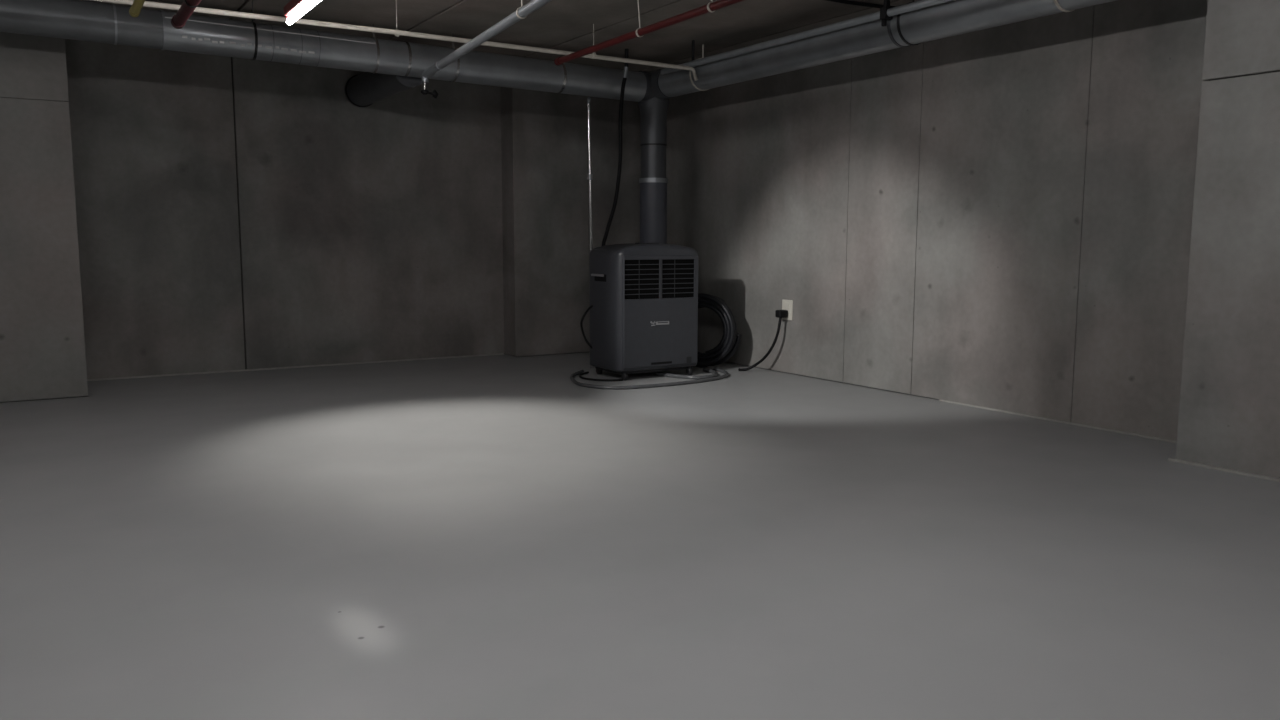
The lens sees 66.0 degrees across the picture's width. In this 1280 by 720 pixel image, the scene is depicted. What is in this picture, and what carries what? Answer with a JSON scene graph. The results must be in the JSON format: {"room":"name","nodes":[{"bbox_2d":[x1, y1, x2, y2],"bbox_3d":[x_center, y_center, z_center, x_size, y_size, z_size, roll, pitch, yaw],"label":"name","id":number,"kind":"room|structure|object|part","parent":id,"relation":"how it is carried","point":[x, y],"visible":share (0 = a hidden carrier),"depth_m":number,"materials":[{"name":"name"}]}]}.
{"room":"basement","nodes":[
{"label":"basement","id":0,"kind":"room"},
{"bbox_2d":[0,32,87,402],"bbox_3d":[-5.961,-0.848,5.075,5.280,2.420,0.820,-4,8,-32],"label":"wall","id":1,"kind":"structure","parent":0,"point":[43,356],"depth_m":6.01,"materials":[{"name":"concrete"}]},
{"bbox_3d":[-5.953,-1.745,4.957,5.280,0.568,0.800,-4,8,-32],"label":"wall panel","id":2,"kind":"part","parent":1,"relation":"part of","materials":[{"name":"concrete"}]},
{"bbox_2d":[65,39,503,378],"bbox_3d":[-4.362,-1.038,6.631,10.050,2.430,0.200,-4,8,-32],"label":"wall","id":3,"kind":"structure","parent":0,"point":[233,213],"depth_m":7.49,"materials":[{"name":"concrete"}]},
{"bbox_3d":[-3.471,-1.089,7.080,1.090,2.414,0.030,-4,8,-32],"label":"wall panel","id":4,"kind":"part","parent":3,"relation":"part of","materials":[{"name":"concrete"}]},
{"bbox_2d":[87,353,503,380],"bbox_3d":[-2.553,0.046,7.767,3.200,0.012,0.013,-4,8,-32],"label":"baseboard","id":5,"kind":"structure","parent":3,"relation":"attached to","point":[499,353],"depth_m":7.63,"materials":[{"name":"grey concrete"}]},
{"bbox_3d":[-1.533,-1.229,8.273,3.450,2.414,0.030,-4,8,-32],"label":"wall panel","id":6,"kind":"part","parent":3,"relation":"part of","materials":[{"name":"concrete"}]},
{"bbox_2d":[82,0,919,71],"bbox_3d":[-0.845,-1.599,0.993,10.200,0.130,13.300,-4,8,-32],"label":"ceiling","id":7,"kind":"structure","parent":0,"point":[565,25],"depth_m":6.36,"materials":[{"name":"concrete"}]},
{"bbox_2d":[129,0,144,16],"bbox_3d":[-1.898,-1.745,3.898,0.056,0.291,2.540,-4,8,-31],"label":"pipe","id":8,"kind":"object","parent":7,"relation":"attached to","point":[134,11],"visible":1,"depth_m":4.83,"materials":[{"name":"metal"}]},
{"bbox_3d":[-0.190,-1.600,1.402,1.062,0.035,12.900,-4,8,-32],"label":"panel","id":9,"kind":"part","parent":7,"relation":"part of","materials":[{"name":"concrete"}]},
{"bbox_2d":[171,0,200,28],"bbox_3d":[-1.749,-1.762,4.071,0.071,0.299,2.680,-4,8,-31],"label":"pipe","id":10,"kind":"object","parent":7,"relation":"attached to","point":[179,19],"visible":1,"depth_m":4.92,"materials":[{"name":"metal"}]},
{"bbox_2d":[284,0,320,24],"bbox_3d":[-1.548,-1.857,4.725,0.056,0.267,1.230,-4,8,-32],"label":"light","id":11,"kind":"object","parent":7,"relation":"hanging from","point":[294,9],"visible":1,"depth_m":5.04,"materials":[{"name":"white plastic"}]},
{"bbox_2d":[0,0,646,107],"bbox_3d":[-4.175,-1.947,5.695,9.100,0.412,1.383,-4,8,-32],"label":"duct","id":12,"kind":"object","parent":7,"relation":"hanging from","point":[389,68],"visible":0.97,"depth_m":6.25,"materials":[{"name":"metal"}]},
{"bbox_2d":[638,68,675,243],"bbox_3d":[0.085,-1.376,7.707,0.366,1.744,0.364,-4,8,-32],"label":"duct","id":13,"kind":"object","parent":12,"relation":"attached to","point":[653,107],"visible":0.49,"depth_m":7.69,"materials":[{"name":"metal"}]},
{"bbox_3d":[0.728,-1.666,1.967,1.062,0.035,12.900,-4,8,-32],"label":"panel","id":14,"kind":"part","parent":7,"relation":"part of","materials":[{"name":"concrete"}]},
{"bbox_2d":[91,0,697,80],"bbox_3d":[-3.013,-1.864,4.801,8.130,0.280,0.096,-4,8,-32],"label":"conduit","id":15,"kind":"object","parent":7,"relation":"attached to","point":[253,16],"visible":1,"depth_m":5.74,"materials":[{"name":"grey metal"}]},
{"bbox_2d":[421,0,551,97],"bbox_3d":[-0.564,-1.754,4.821,0.115,0.490,3.547,-3,8,-27],"label":"pipe","id":16,"kind":"object","parent":7,"relation":"hanging from","point":[522,12],"visible":1,"depth_m":5.35,"materials":[{"name":"grey metal"}]},
{"bbox_3d":[1.646,-1.733,2.532,1.062,0.035,12.900,-4,8,-32],"label":"panel","id":17,"kind":"part","parent":7,"relation":"part of","materials":[{"name":"concrete"}]},
{"bbox_2d":[601,49,628,245],"bbox_3d":[-0.188,-1.121,7.481,0.226,2.389,0.082,3,8,23],"label":"hanging cable","id":18,"kind":"object","parent":7,"relation":"hanging from","point":[625,74],"visible":0.74,"depth_m":7.40,"materials":[{"name":"black rubber"}]},
{"bbox_2d":[554,0,744,64],"bbox_3d":[0.412,-1.865,4.845,0.071,0.270,3.731,-4,8,-31],"label":"pipe","id":19,"kind":"object","parent":7,"relation":"attached to","point":[712,6],"visible":1,"depth_m":5.42,"materials":[{"name":"metal"}]},
{"bbox_3d":[-0.007,-1.972,5.512,0.026,0.223,0.008,-4,8,-32],"label":"hanger rod","id":20,"kind":"part","parent":19,"relation":"part of","materials":[{"name":"silver metal"}]},
{"bbox_3d":[2.564,-1.799,3.097,1.062,0.035,12.900,-4,8,-32],"label":"panel","id":21,"kind":"part","parent":7,"relation":"part of","materials":[{"name":"concrete"}]},
{"bbox_3d":[3.184,-1.844,3.479,0.362,0.035,12.900,-4,8,-32],"label":"panel","id":22,"kind":"part","parent":7,"relation":"part of","materials":[{"name":"concrete"}]},
{"bbox_2d":[661,0,952,74],"bbox_3d":[2.092,-1.805,4.224,0.058,0.230,7.300,-4,8,-32],"label":"conduit","id":23,"kind":"object","parent":7,"relation":"attached to","point":[886,12],"visible":1,"depth_m":5.83,"materials":[{"name":"grey metal"}]},
{"bbox_2d":[825,0,894,7],"bbox_3d":[1.409,-2.111,5.873,0.803,0.023,0.028,-3,8,-27],"label":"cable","id":24,"kind":"object","parent":7,"relation":"attached to","point":[837,1],"visible":0.56,"depth_m":5.80,"materials":[{"name":"black rubber"}]},
{"bbox_2d":[658,0,1115,96],"bbox_3d":[2.186,-1.774,4.364,0.230,0.325,7.426,-4,8,-32],"label":"duct","id":25,"kind":"object","parent":7,"relation":"hanging from","point":[955,17],"visible":0.79,"depth_m":5.63,"materials":[{"name":"black metal"}]},
{"bbox_2d":[501,87,640,356],"bbox_3d":[-0.554,-1.279,8.730,1.350,2.420,0.260,-4,8,-32],"label":"wall","id":26,"kind":"structure","parent":0,"point":[544,134],"depth_m":8.50,"materials":[{"name":"concrete"}]},
{"bbox_2d":[0,352,1279,719],"bbox_3d":[-0.852,0.897,1.298,10.200,0.100,13.300,-4,8,-32],"label":"floor","id":27,"kind":"structure","parent":0,"point":[493,537],"depth_m":3.10,"materials":[{"name":"grey paint"}]},
{"bbox_2d":[586,97,593,367],"bbox_3d":[-0.380,-0.961,7.582,0.058,2.068,0.048,-4,8,-32],"label":"pole","id":28,"kind":"object","parent":27,"relation":"on","point":[588,105],"visible":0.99,"depth_m":7.52,"materials":[{"name":"metal"}]},
{"bbox_2d":[579,371,622,380],"bbox_3d":[-0.336,0.123,7.169,0.209,0.015,0.489,-4,8,-32],"label":"cord","id":29,"kind":"object","parent":27,"relation":"on","point":[587,372],"visible":1,"depth_m":7.02,"materials":[{"name":"black rubber"}]},
{"bbox_2d":[580,243,697,380],"bbox_3d":[0.007,-0.374,7.277,0.759,0.978,0.492,-4,8,-32],"label":"dehumidifier","id":30,"kind":"object","parent":27,"relation":"on","point":[643,297],"visible":1,"depth_m":7.08,"materials":[{"name":"plastic"}]},
{"bbox_3d":[-0.379,-0.245,7.276,0.133,0.353,0.033,2,7,14],"label":"cord","id":31,"kind":"part","parent":30,"relation":"part of","materials":[{"name":"black rubber"}]},
{"bbox_2d":[595,367,686,374],"bbox_3d":[0.024,0.051,7.365,0.610,0.032,0.390,-4,8,-32],"label":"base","id":32,"kind":"object","parent":30,"relation":"on","point":[598,370],"depth_m":7.21,"materials":[{"name":"plastic"}]},
{"bbox_2d":[625,259,693,298],"bbox_3d":[0.140,-0.581,7.067,0.595,0.277,0.006,-4,8,-32],"label":"grille","id":33,"kind":"object","parent":30,"relation":"attached to","point":[644,278],"depth_m":7.06,"materials":[{"name":"plastic"}]},
{"bbox_3d":[0.153,-0.354,7.099,0.640,0.798,0.018,-4,8,-32],"label":"panel","id":34,"kind":"part","parent":30,"relation":"part of","materials":[{"name":"plastic"}]},
{"bbox_2d":[570,367,728,389],"bbox_3d":[0.099,0.130,7.083,1.192,0.024,0.890,-1,7,-9],"label":"hose","id":35,"kind":"object","parent":27,"relation":"on","point":[726,373],"visible":1,"depth_m":6.77,"materials":[{"name":"black rubber"}]},
{"bbox_2d":[656,368,717,378],"bbox_3d":[0.400,0.105,7.277,0.467,0.028,0.368,-4,8,-32],"label":"hose","id":36,"kind":"object","parent":27,"relation":"on","point":[714,373],"visible":0.93,"depth_m":7.17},
{"bbox_2d":[695,293,740,367],"bbox_3d":[0.498,-0.233,7.719,0.598,0.590,0.165,4,8,26],"label":"coiled hose","id":37,"kind":"object","parent":27,"relation":"on","point":[726,348],"visible":0.52,"depth_m":7.61,"materials":[{"name":"black rubber"}]},
{"bbox_2d":[666,0,1207,440],"bbox_3d":[3.415,-0.667,3.768,0.170,2.430,13.300,-4,8,-32],"label":"wall","id":38,"kind":"structure","parent":0,"point":[999,217],"depth_m":5.89,"materials":[{"name":"concrete"}]},
{"bbox_3d":[0.701,-1.188,7.984,0.030,2.414,2.816,-4,8,-32],"label":"wall panel","id":39,"kind":"part","parent":38,"relation":"part of","materials":[{"name":"concrete"}]},
{"bbox_2d":[738,310,787,370],"bbox_3d":[0.933,-0.145,7.466,0.376,0.481,0.091,4,8,30],"label":"power cord","id":40,"kind":"object","parent":38,"relation":"attached to","point":[780,314],"visible":1,"depth_m":7.37,"materials":[{"name":"black rubber"}]},
{"bbox_2d":[782,299,792,319],"bbox_3d":[1.104,-0.375,7.382,0.016,0.151,0.115,-4,8,-32],"label":"wall outlet","id":41,"kind":"object","parent":38,"relation":"attached to","point":[787,305],"visible":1,"depth_m":7.36,"materials":[{"name":"white plastic"}]},
{"bbox_3d":[1.609,-1.008,6.528,0.030,2.414,0.626,-4,8,-32],"label":"wall panel","id":42,"kind":"part","parent":38,"relation":"part of","materials":[{"name":"concrete"}]},
{"bbox_3d":[2.081,-0.914,5.773,0.030,2.414,1.156,-4,8,-32],"label":"wall panel","id":43,"kind":"part","parent":38,"relation":"part of","materials":[{"name":"concrete"}]},
{"bbox_2d":[939,399,1176,442],"bbox_3d":[2.337,0.342,5.461,0.014,0.010,1.720,-4,8,-32],"label":"baseboard","id":44,"kind":"structure","parent":38,"relation":"attached to","point":[998,410],"depth_m":5.44,"materials":[{"name":"grey concrete"}]},
{"bbox_3d":[2.937,-0.744,4.402,0.030,2.414,2.086,-4,8,-32],"label":"wall panel","id":45,"kind":"part","parent":38,"relation":"part of","materials":[{"name":"concrete"}]},
{"bbox_2d":[1176,0,1279,477],"bbox_3d":[4.607,-0.362,1.332,0.430,2.420,7.470,-4,8,-32],"label":"wall","id":46,"kind":"structure","parent":0,"point":[1229,417],"depth_m":4.23,"materials":[{"name":"concrete"}]},
{"bbox_2d":[1168,458,1279,481],"bbox_3d":[4.405,0.847,1.367,0.023,0.012,7.490,-4,8,-32],"label":"baseboard","id":47,"kind":"structure","parent":46,"relation":"attached to","point":[1169,459],"depth_m":4.30,"materials":[{"name":"grey concrete"}]},
{"bbox_3d":[4.605,-1.193,1.228,0.420,0.698,7.470,-4,8,-32],"label":"wall panel","id":48,"kind":"part","parent":46,"relation":"part of","materials":[{"name":"concrete"}]}
]}

